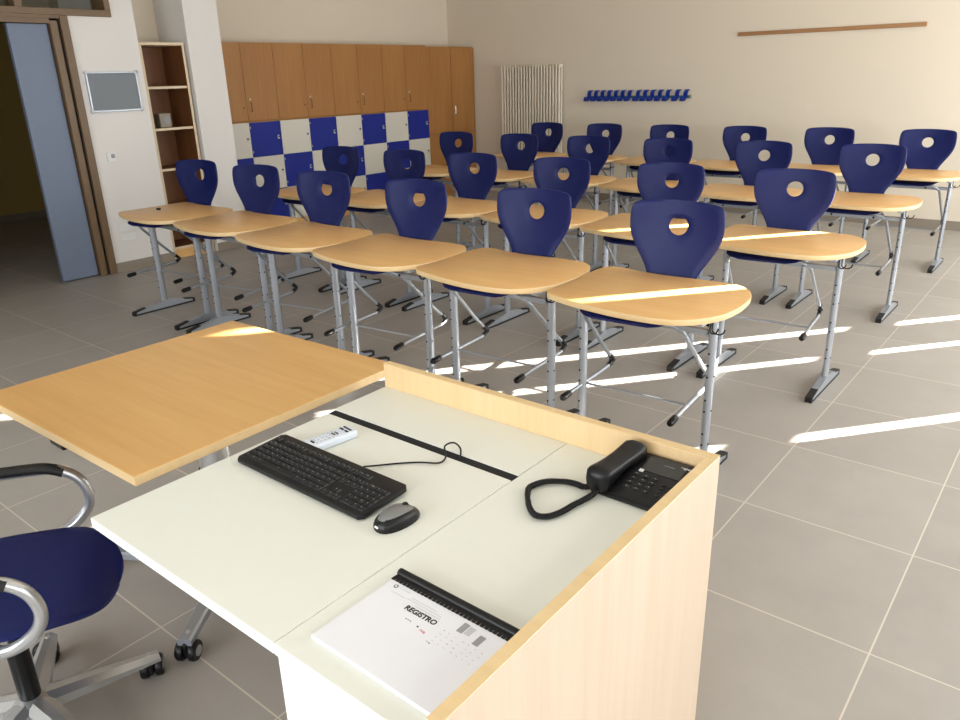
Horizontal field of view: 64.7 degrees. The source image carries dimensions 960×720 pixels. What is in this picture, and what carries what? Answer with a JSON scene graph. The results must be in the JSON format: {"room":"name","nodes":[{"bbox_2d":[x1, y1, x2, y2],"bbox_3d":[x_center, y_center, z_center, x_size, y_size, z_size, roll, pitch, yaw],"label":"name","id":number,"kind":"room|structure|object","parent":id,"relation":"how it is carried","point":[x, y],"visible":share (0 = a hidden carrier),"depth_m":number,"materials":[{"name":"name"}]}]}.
{"room":"classroom","nodes":[
{"label":"classroom","id":0,"kind":"room"},
{"bbox_2d":[0,24,45,215],"bbox_3d":[-6.401,-2.218,6.303,4.050,3.300,8.000,14,26,36],"label":"wall","id":1,"kind":"structure","parent":0,"point":[20,188],"depth_m":9.75,"materials":[{"name":"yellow paint"}]},
{"bbox_2d":[0,210,46,222],"bbox_3d":[-7.807,-1.066,7.909,0.015,0.090,7.500,14,26,36],"label":"baseboard","id":2,"kind":"structure","parent":1,"relation":"attached to","point":[41,213],"depth_m":9.97,"materials":[{"name":"grey tile"}]},
{"bbox_2d":[67,0,447,262],"bbox_3d":[-3.793,-2.469,6.779,1.050,3.300,11.700,14,26,36],"label":"wall","id":3,"kind":"structure","parent":0,"point":[133,181],"depth_m":7.28,"materials":[{"name":"white paint"}]},
{"bbox_2d":[0,0,111,16],"bbox_3d":[-3.978,-2.988,5.619,0.230,0.745,2.286,14,26,36],"label":"window","id":4,"kind":"structure","parent":3,"relation":"in","point":[91,8],"depth_m":6.24,"materials":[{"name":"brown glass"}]},
{"bbox_2d":[0,13,117,281],"bbox_3d":[-4.066,-1.569,6.001,0.250,2.175,1.910,14,26,36],"label":"door","id":5,"kind":"structure","parent":3,"relation":"in","point":[41,48],"depth_m":6.44,"materials":[{"name":"blue"}]},
{"bbox_2d":[106,152,116,161],"bbox_3d":[-3.288,-1.815,6.763,0.017,0.080,0.080,14,26,36],"label":"light switch","id":6,"kind":"object","parent":3,"relation":"attached to","point":[111,156],"visible":1,"depth_m":6.76,"materials":[{"name":"white plastic"}]},
{"bbox_2d":[83,70,143,113],"bbox_3d":[-3.216,-2.364,6.668,0.024,0.350,0.482,14,26,36],"label":"board","id":7,"kind":"object","parent":3,"relation":"attached to","point":[107,91],"visible":1,"depth_m":6.66,"materials":[{"name":"grey fabric"}]},
{"bbox_2d":[118,223,134,231],"bbox_3d":[-3.265,-1.230,6.997,0.010,0.068,0.150,14,26,36],"label":"wall socket","id":8,"kind":"object","parent":3,"relation":"attached to","point":[125,226],"visible":0.83,"depth_m":6.98,"materials":[{"name":"white plastic"}]},
{"bbox_2d":[120,232,136,240],"bbox_3d":[-3.262,-1.146,7.029,0.010,0.068,0.150,14,26,36],"label":"wall socket","id":9,"kind":"object","parent":3,"relation":"attached to","point":[131,235],"visible":1,"depth_m":7.03,"materials":[{"name":"white plastic"}]},
{"bbox_2d":[116,241,242,272],"bbox_3d":[-4.729,-0.215,5.417,0.012,0.085,7.250,14,26,36],"label":"baseboard","id":10,"kind":"structure","parent":3,"relation":"attached to","point":[168,257],"depth_m":7.24,"materials":[{"name":"grey tile"}]},
{"bbox_2d":[0,190,959,719],"bbox_3d":[-1.741,-0.361,5.848,13.400,0.100,12.100,14,26,36],"label":"floor","id":11,"kind":"structure","parent":0,"point":[833,591],"depth_m":3.52,"materials":[{"name":"grey tile"}]},
{"bbox_2d":[0,463,164,719],"bbox_3d":[-1.205,0.552,1.883,0.621,0.947,0.617,-7,21,-14],"label":"swivel chair","id":12,"kind":"object","parent":11,"relation":"on","point":[67,574],"visible":1,"depth_m":1.96,"materials":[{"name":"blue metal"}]},
{"bbox_2d":[138,42,214,258],"bbox_3d":[-3.047,-2.027,7.417,0.373,1.985,0.450,14,26,36],"label":"bookcase","id":13,"kind":"object","parent":11,"relation":"on","point":[164,65],"visible":0.56,"depth_m":7.41,"materials":[{"name":"brown wood"}]},
{"bbox_2d":[154,113,171,127],"bbox_3d":[-3.040,-2.301,7.273,0.105,0.130,0.120,14,26,36],"label":"radio","id":14,"kind":"object","parent":13,"relation":"on","point":[162,120],"visible":1,"depth_m":7.24,"materials":[{"name":"beige plastic"}]},
{"bbox_2d":[119,202,238,330],"bbox_3d":[-2.193,-0.715,5.600,0.770,0.760,0.643,14,26,36],"label":"school desk","id":15,"kind":"object","parent":11,"relation":"on","point":[169,213],"visible":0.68,"depth_m":5.48,"materials":[{"name":"beige wood"}]},
{"bbox_2d":[127,159,223,283],"bbox_3d":[-2.275,-1.055,5.667,0.522,0.804,0.626,9,23,27],"label":"chair","id":16,"kind":"object","parent":15,"relation":"hanging from","point":[197,191],"visible":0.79,"depth_m":5.80,"materials":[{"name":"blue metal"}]},
{"bbox_2d":[0,321,385,661],"bbox_3d":[-0.883,0.413,2.497,0.906,0.760,0.911,14,26,36],"label":"wooden table","id":17,"kind":"object","parent":11,"relation":"on","point":[142,415],"visible":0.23,"depth_m":2.25,"materials":[{"name":"brown wood"}]},
{"bbox_2d":[173,210,302,334],"bbox_3d":[-1.611,-0.560,5.144,0.770,0.760,0.643,14,26,36],"label":"school desk","id":18,"kind":"object","parent":11,"relation":"on","point":[227,224],"visible":0.66,"depth_m":5.04,"materials":[{"name":"beige wood"}]},
{"bbox_2d":[181,164,285,300],"bbox_3d":[-1.688,-0.899,5.208,0.522,0.804,0.626,9,23,27],"label":"chair","id":19,"kind":"object","parent":18,"relation":"hanging from","point":[254,198],"visible":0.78,"depth_m":5.34,"materials":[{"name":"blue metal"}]},
{"bbox_2d":[232,119,289,216],"bbox_3d":[-2.693,-2.081,8.628,0.506,1.218,0.828,14,26,36],"label":"locker","id":20,"kind":"object","parent":11,"relation":"on","point":[256,142],"visible":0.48,"depth_m":8.48,"materials":[{"name":"beige laminate"}]},
{"bbox_2d":[221,42,279,121],"bbox_3d":[-2.716,-3.026,8.270,0.516,0.800,0.828,14,26,36],"label":"upper cabinet","id":21,"kind":"object","parent":20,"relation":"on","point":[249,67],"visible":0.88,"depth_m":8.19,"materials":[{"name":"brown wood"}]},
{"bbox_2d":[235,221,374,356],"bbox_3d":[-1.045,-0.394,4.660,0.770,0.760,0.643,14,26,36],"label":"school desk","id":22,"kind":"object","parent":11,"relation":"on","point":[302,236],"visible":0.6,"depth_m":4.50,"materials":[{"name":"beige wood"}]},
{"bbox_2d":[242,171,350,322],"bbox_3d":[-1.117,-0.732,4.720,0.522,0.804,0.626,10,23,27],"label":"chair","id":23,"kind":"object","parent":22,"relation":"hanging from","point":[321,208],"visible":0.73,"depth_m":4.85,"materials":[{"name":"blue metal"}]},
{"bbox_2d":[280,115,337,221],"bbox_3d":[-2.174,-2.321,9.229,0.506,1.218,0.828,14,26,36],"label":"locker","id":24,"kind":"object","parent":11,"relation":"on","point":[304,139],"visible":0.46,"depth_m":8.93,"materials":[{"name":"beige laminate"}]},
{"bbox_2d":[271,43,335,118],"bbox_3d":[-2.196,-3.267,8.871,0.516,0.800,0.828,14,26,36],"label":"upper cabinet","id":25,"kind":"object","parent":24,"relation":"on","point":[302,71],"visible":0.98,"depth_m":8.71,"materials":[{"name":"brown wood"}]},
{"bbox_2d":[278,184,366,292],"bbox_3d":[-1.361,-1.057,6.450,0.770,0.760,0.643,14,26,36],"label":"school desk","id":26,"kind":"object","parent":11,"relation":"on","point":[291,193],"visible":0.25,"depth_m":6.42,"materials":[{"name":"beige wood"}]},
{"bbox_2d":[282,146,358,226],"bbox_3d":[-1.346,-1.377,6.442,0.522,0.804,0.626,13,25,33],"label":"chair","id":27,"kind":"object","parent":26,"relation":"hanging from","point":[331,155],"visible":0.52,"depth_m":6.55,"materials":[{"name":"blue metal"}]},
{"bbox_2d":[335,112,388,215],"bbox_3d":[-1.654,-2.561,9.830,0.506,1.218,0.828,14,26,36],"label":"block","id":28,"kind":"object","parent":11,"relation":"on","point":[366,132],"visible":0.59,"depth_m":9.67,"materials":[{"name":"beige laminate"}]},
{"bbox_2d":[329,44,384,114],"bbox_3d":[-1.677,-3.506,9.472,0.516,0.800,0.828,14,26,36],"label":"upper cabinet","id":29,"kind":"object","parent":28,"relation":"on","point":[357,78],"visible":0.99,"depth_m":9.32,"materials":[{"name":"brown wood"}]},
{"bbox_2d":[340,189,432,307],"bbox_3d":[-0.763,-0.902,5.994,0.770,0.760,0.643,14,26,36],"label":"school desk","id":30,"kind":"object","parent":11,"relation":"on","point":[372,199],"visible":0.35,"depth_m":5.87,"materials":[{"name":"beige wood"}]},
{"bbox_2d":[347,149,424,234],"bbox_3d":[-0.750,-1.224,5.989,0.522,0.804,0.626,13,25,33],"label":"chair","id":31,"kind":"object","parent":30,"relation":"hanging from","point":[393,159],"visible":0.53,"depth_m":6.10,"materials":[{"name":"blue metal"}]},
{"bbox_2d":[312,234,465,381],"bbox_3d":[-0.475,-0.234,4.190,0.770,0.760,0.643,14,26,36],"label":"school desk","id":32,"kind":"object","parent":11,"relation":"on","point":[377,252],"visible":0.81,"depth_m":4.00,"materials":[{"name":"beige wood"}]},
{"bbox_2d":[324,179,447,350],"bbox_3d":[-0.499,-0.559,4.214,0.522,0.804,0.626,11,24,31],"label":"chair","id":33,"kind":"object","parent":32,"relation":"hanging from","point":[410,220],"visible":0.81,"depth_m":4.34,"materials":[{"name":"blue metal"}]},
{"bbox_2d":[91,361,719,719],"bbox_3d":[-0.152,0.628,1.764,1.020,0.834,0.922,14,26,36],"label":"desk","id":34,"kind":"object","parent":11,"relation":"on","point":[606,597],"visible":0.84,"depth_m":1.52,"materials":[{"name":"white laminate"}]},
{"bbox_2d":[91,413,510,653],"bbox_3d":[-0.380,0.316,1.670,0.630,0.024,0.657,14,26,36],"label":"countertop","id":35,"kind":"structure","parent":34,"relation":"on","point":[266,556],"depth_m":1.55,"materials":[{"name":"white laminate"}]},
{"bbox_2d":[303,425,357,449],"bbox_3d":[-0.379,0.199,1.915,0.136,0.021,0.052,-20,27,-39],"label":"remote control","id":36,"kind":"object","parent":34,"relation":"on","point":[339,435],"visible":0.97,"depth_m":1.91,"materials":[{"name":"white plastic"}]},
{"bbox_2d":[238,434,461,519],"bbox_3d":[-0.304,0.232,1.829,0.444,0.030,0.365,15,26,37],"label":"keyboard","id":37,"kind":"object","parent":34,"relation":"on","point":[352,489],"visible":1,"depth_m":1.72,"materials":[{"name":"black plastic"}]},
{"bbox_2d":[373,502,419,533],"bbox_3d":[-0.172,0.317,1.562,0.108,0.038,0.064,-20,27,-39],"label":"computer mouse","id":38,"kind":"object","parent":34,"relation":"on","point":[397,517],"visible":1,"depth_m":1.54,"materials":[{"name":"black plastic"}]},
{"bbox_2d":[311,568,519,715],"bbox_3d":[-0.095,0.450,1.233,0.298,0.017,0.217,15,26,37],"label":"register","id":39,"kind":"object","parent":34,"relation":"on","point":[417,639],"visible":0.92,"depth_m":1.23,"materials":[{"name":"white paper"}]},
{"bbox_2d":[525,440,693,519],"bbox_3d":[0.266,0.260,1.627,0.299,0.076,0.329,14,26,36],"label":"desk telephone","id":40,"kind":"object","parent":34,"relation":"on","point":[633,476],"visible":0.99,"depth_m":1.64,"materials":[{"name":"black plastic"}]},
{"bbox_2d":[385,109,430,193],"bbox_3d":[-1.134,-2.801,10.431,0.506,1.218,0.828,14,26,36],"label":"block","id":41,"kind":"object","parent":11,"relation":"on","point":[405,129],"visible":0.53,"depth_m":10.19,"materials":[{"name":"beige laminate"}]},
{"bbox_2d":[380,45,427,111],"bbox_3d":[-1.157,-3.747,10.073,0.516,0.800,0.828,14,26,36],"label":"upper cabinet","id":42,"kind":"object","parent":41,"relation":"on","point":[404,73],"visible":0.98,"depth_m":9.92,"materials":[{"name":"brown wood"}]},
{"bbox_2d":[406,165,476,247],"bbox_3d":[-0.430,-1.537,7.662,0.770,0.760,0.643,14,26,36],"label":"school desk","id":43,"kind":"object","parent":11,"relation":"on","point":[430,170],"visible":0.27,"depth_m":7.48,"materials":[{"name":"beige wood"}]},
{"bbox_2d":[423,131,472,191],"bbox_3d":[-0.392,-1.862,7.634,0.522,0.804,0.626,14,25,35],"label":"chair","id":44,"kind":"object","parent":43,"relation":"hanging from","point":[447,140],"visible":0.46,"depth_m":7.75,"materials":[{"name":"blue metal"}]},
{"bbox_2d":[425,46,475,194],"bbox_3d":[-0.560,-3.437,10.959,0.500,2.008,1.018,14,26,36],"label":"wardrobe","id":45,"kind":"object","parent":11,"relation":"on","point":[450,70],"visible":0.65,"depth_m":10.68,"materials":[{"name":"brown wood"}]},
{"bbox_2d":[402,196,504,325],"bbox_3d":[-0.164,-0.748,5.538,0.770,0.760,0.643,14,26,36],"label":"school desk","id":46,"kind":"object","parent":11,"relation":"on","point":[457,207],"visible":0.4,"depth_m":5.38,"materials":[{"name":"beige wood"}]},
{"bbox_2d":[433,152,496,245],"bbox_3d":[-0.189,-1.079,5.562,0.522,0.804,0.626,11,24,30],"label":"chair","id":47,"kind":"object","parent":46,"relation":"hanging from","point":[467,184],"visible":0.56,"depth_m":5.70,"materials":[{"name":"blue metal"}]},
{"bbox_2d":[466,169,533,250],"bbox_3d":[0.178,-1.381,7.199,0.770,0.760,0.643,14,26,36],"label":"school desk","id":48,"kind":"object","parent":11,"relation":"on","point":[513,176],"visible":0.39,"depth_m":7.02,"materials":[{"name":"brown wood"}]},
{"bbox_2d":[467,133,537,221],"bbox_3d":[0.223,-1.703,7.166,0.522,0.804,0.626,14,25,35],"label":"chair","id":49,"kind":"object","parent":48,"relation":"hanging from","point":[516,159],"visible":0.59,"depth_m":7.29,"materials":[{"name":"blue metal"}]},
{"bbox_2d":[416,248,589,413],"bbox_3d":[0.122,-0.084,3.747,0.770,0.760,0.643,14,26,36],"label":"school desk","id":50,"kind":"object","parent":11,"relation":"on","point":[491,270],"visible":0.87,"depth_m":3.56,"materials":[{"name":"brown wood"}]},
{"bbox_2d":[430,188,571,383],"bbox_3d":[0.130,-0.402,3.748,0.522,0.804,0.626,12,25,33],"label":"chair","id":51,"kind":"object","parent":50,"relation":"hanging from","point":[525,234],"visible":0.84,"depth_m":3.86,"materials":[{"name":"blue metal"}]},
{"bbox_2d":[495,152,565,184],"bbox_3d":[0.588,-2.009,8.844,0.770,0.760,0.643,14,26,36],"label":"school desk","id":52,"kind":"object","parent":11,"relation":"on","point":[539,154],"visible":0.18,"depth_m":8.66,"materials":[{"name":"brown wood"}]},
{"bbox_2d":[524,122,562,187],"bbox_3d":[0.636,-2.326,8.811,0.522,0.804,0.626,14,26,35],"label":"chair","id":53,"kind":"object","parent":52,"relation":"hanging from","point":[546,143],"visible":0.55,"depth_m":8.93,"materials":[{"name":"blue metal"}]},
{"bbox_2d":[480,204,607,346],"bbox_3d":[0.435,-0.594,5.082,0.770,0.760,0.643,14,26,36],"label":"school desk","id":54,"kind":"object","parent":11,"relation":"on","point":[579,217],"visible":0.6,"depth_m":4.95,"materials":[{"name":"brown wood"}]},
{"bbox_2d":[498,157,590,260],"bbox_3d":[0.423,-0.921,5.096,0.522,0.804,0.626,12,24,31],"label":"chair","id":55,"kind":"object","parent":54,"relation":"hanging from","point":[545,169],"visible":0.45,"depth_m":5.21,"materials":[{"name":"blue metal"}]},
{"bbox_2d":[520,173,616,271],"bbox_3d":[0.786,-1.224,6.736,0.770,0.760,0.643,14,26,36],"label":"school desk","id":56,"kind":"object","parent":11,"relation":"on","point":[595,180],"visible":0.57,"depth_m":6.56,"materials":[{"name":"brown wood"}]},
{"bbox_2d":[567,135,609,235],"bbox_3d":[0.822,-1.549,6.710,0.522,0.804,0.626,13,25,35],"label":"chair","id":57,"kind":"object","parent":56,"relation":"hanging from","point":[576,145],"visible":0.44,"depth_m":6.81,"materials":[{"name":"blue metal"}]},
{"bbox_2d":[557,155,627,216],"bbox_3d":[1.200,-1.852,8.379,0.770,0.760,0.643,14,26,36],"label":"school desk","id":58,"kind":"object","parent":11,"relation":"on","point":[611,158],"visible":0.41,"depth_m":8.15,"materials":[{"name":"brown wood"}]},
{"bbox_2d":[568,123,621,204],"bbox_3d":[1.236,-2.172,8.354,0.522,0.804,0.626,13,25,35],"label":"chair","id":59,"kind":"object","parent":58,"relation":"hanging from","point":[615,130],"visible":0.37,"depth_m":8.43,"materials":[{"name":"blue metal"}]},
{"bbox_2d":[598,178,678,267],"bbox_3d":[1.394,-1.067,6.273,0.770,0.760,0.643,14,26,36],"label":"school desk","id":60,"kind":"object","parent":11,"relation":"on","point":[624,184],"visible":0.28,"depth_m":6.23,"materials":[{"name":"brown wood"}]},
{"bbox_2d":[617,138,692,212],"bbox_3d":[1.423,-1.394,6.252,0.522,0.804,0.626,13,25,34],"label":"chair","id":61,"kind":"object","parent":60,"relation":"hanging from","point":[653,148],"visible":0.38,"depth_m":6.36,"materials":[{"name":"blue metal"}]},
{"bbox_2d":[580,213,707,371],"bbox_3d":[1.033,-0.440,4.627,0.770,0.760,0.643,14,26,36],"label":"school desk","id":62,"kind":"object","parent":11,"relation":"on","point":[617,225],"visible":0.29,"depth_m":4.55,"materials":[{"name":"brown wood"}]},
{"bbox_2d":[603,162,704,266],"bbox_3d":[1.042,-0.762,4.624,0.522,0.804,0.626,12,25,33],"label":"chair","id":63,"kind":"object","parent":62,"relation":"hanging from","point":[651,177],"visible":0.56,"depth_m":4.74,"materials":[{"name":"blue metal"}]},
{"bbox_2d":[547,266,750,465],"bbox_3d":[0.714,0.073,3.284,0.770,0.760,0.643,14,26,36],"label":"school desk","id":64,"kind":"object","parent":11,"relation":"on","point":[684,303],"visible":0.94,"depth_m":3.09,"materials":[{"name":"brown wood"}]},
{"bbox_2d":[560,199,724,426],"bbox_3d":[0.730,-0.243,3.279,0.522,0.804,0.626,13,25,33],"label":"chair","id":65,"kind":"object","parent":64,"relation":"hanging from","point":[663,252],"visible":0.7,"depth_m":3.39,"materials":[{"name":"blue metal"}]},
{"bbox_2d":[613,156,695,212],"bbox_3d":[1.812,-1.694,7.913,0.770,0.760,0.643,14,26,36],"label":"school desk","id":66,"kind":"object","parent":11,"relation":"on","point":[636,160],"visible":0.31,"depth_m":7.86,"materials":[{"name":"brown wood"}]},
{"bbox_2d":[620,124,688,207],"bbox_3d":[1.845,-2.015,7.890,0.522,0.804,0.626,13,25,34],"label":"chair","id":67,"kind":"object","parent":66,"relation":"hanging from","point":[656,131],"visible":0.4,"depth_m":8.01,"materials":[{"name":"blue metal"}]},
{"bbox_2d":[689,159,756,225],"bbox_3d":[2.424,-1.536,7.447,0.770,0.760,0.643,14,26,36],"label":"school desk","id":68,"kind":"object","parent":11,"relation":"on","point":[709,164],"visible":0.24,"depth_m":7.27,"materials":[{"name":"brown wood"}]},
{"bbox_2d":[704,126,766,218],"bbox_3d":[2.467,-1.854,7.417,0.522,0.804,0.626,14,25,35],"label":"chair","id":69,"kind":"object","parent":68,"relation":"hanging from","point":[732,135],"visible":0.59,"depth_m":7.52,"materials":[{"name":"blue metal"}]},
{"bbox_2d":[698,183,802,304],"bbox_3d":[2.002,-0.911,5.811,0.770,0.760,0.643,14,26,36],"label":"school desk","id":70,"kind":"object","parent":11,"relation":"on","point":[723,191],"visible":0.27,"depth_m":5.66,"materials":[{"name":"brown wood"}]},
{"bbox_2d":[710,140,792,205],"bbox_3d":[2.042,-1.234,5.781,0.522,0.804,0.626,14,25,35],"label":"chair","id":71,"kind":"object","parent":70,"relation":"hanging from","point":[747,160],"visible":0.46,"depth_m":5.90,"materials":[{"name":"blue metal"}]},
{"bbox_2d":[696,224,866,403],"bbox_3d":[1.632,-0.285,4.171,0.770,0.760,0.643,14,26,36],"label":"school desk","id":72,"kind":"object","parent":11,"relation":"on","point":[744,238],"visible":0.77,"depth_m":3.97,"materials":[{"name":"brown wood"}]},
{"bbox_2d":[706,168,836,340],"bbox_3d":[1.631,-0.610,4.176,0.522,0.804,0.626,12,24,32],"label":"chair","id":73,"kind":"object","parent":72,"relation":"hanging from","point":[781,210],"visible":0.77,"depth_m":4.28,"materials":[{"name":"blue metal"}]},
{"bbox_2d":[788,163,848,233],"bbox_3d":[3.035,-1.379,6.981,0.770,0.760,0.643,14,26,36],"label":"school desk","id":74,"kind":"object","parent":11,"relation":"on","point":[835,169],"visible":0.12,"depth_m":6.81,"materials":[{"name":"brown wood"}]},
{"bbox_2d":[787,127,854,226],"bbox_3d":[3.086,-1.695,6.946,0.522,0.804,0.626,14,26,36],"label":"chair","id":75,"kind":"object","parent":74,"relation":"hanging from","point":[819,152],"visible":0.52,"depth_m":7.08,"materials":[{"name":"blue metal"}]},
{"bbox_2d":[785,191,922,322],"bbox_3d":[2.610,-0.754,5.348,0.770,0.760,0.643,14,26,36],"label":"school desk","id":76,"kind":"object","parent":11,"relation":"on","point":[901,204],"visible":0.64,"depth_m":5.13,"materials":[{"name":"brown wood"}]},
{"bbox_2d":[803,143,906,275],"bbox_3d":[2.648,-1.078,5.320,0.522,0.804,0.626,14,25,35],"label":"chair","id":77,"kind":"object","parent":76,"relation":"hanging from","point":[860,177],"visible":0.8,"depth_m":5.42,"materials":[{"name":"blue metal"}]},
{"bbox_2d":[851,168,959,273],"bbox_3d":[3.647,-1.221,6.515,0.770,0.760,0.643,14,26,36],"label":"school desk","id":78,"kind":"object","parent":11,"relation":"on","point":[948,176],"visible":0.65,"depth_m":6.29,"materials":[{"name":"brown wood"}]},
{"bbox_2d":[865,129,956,235],"bbox_3d":[3.712,-1.534,6.469,0.522,0.804,0.626,15,26,37],"label":"chair","id":79,"kind":"object","parent":78,"relation":"hanging from","point":[919,156],"visible":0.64,"depth_m":6.56,"materials":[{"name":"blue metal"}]},
{"bbox_2d":[446,0,959,221],"bbox_3d":[3.342,-3.311,8.492,9.800,3.300,0.200,14,26,36],"label":"wall","id":80,"kind":"structure","parent":0,"point":[878,84],"depth_m":8.74,"materials":[{"name":"paint"}]},
{"bbox_2d":[501,64,562,152],"bbox_3d":[0.750,-3.179,10.551,1.034,1.742,0.128,14,26,36],"label":"radiator","id":81,"kind":"object","parent":80,"relation":"attached to","point":[555,112],"visible":0.56,"depth_m":10.37,"materials":[{"name":"beige metal"}]},
{"bbox_2d":[584,89,691,100],"bbox_3d":[1.946,-3.311,9.487,1.457,0.135,0.105,14,26,36],"label":"coat rack","id":82,"kind":"object","parent":80,"relation":"attached to","point":[667,95],"visible":1,"depth_m":9.46,"materials":[{"name":"blue plastic"}]},
{"bbox_2d":[582,192,959,230],"bbox_3d":[4.019,-1.600,8.444,7.600,0.095,0.012,14,26,36],"label":"baseboard","id":83,"kind":"structure","parent":80,"relation":"attached to","point":[914,222],"depth_m":8.15,"materials":[{"name":"grey tile"}]},
{"bbox_2d":[738,22,926,35],"bbox_3d":[3.653,-3.489,7.998,1.890,0.040,0.021,14,26,36],"label":"rail","id":84,"kind":"object","parent":80,"relation":"attached to","point":[914,24],"visible":1,"depth_m":7.93,"materials":[{"name":"brown wood"}]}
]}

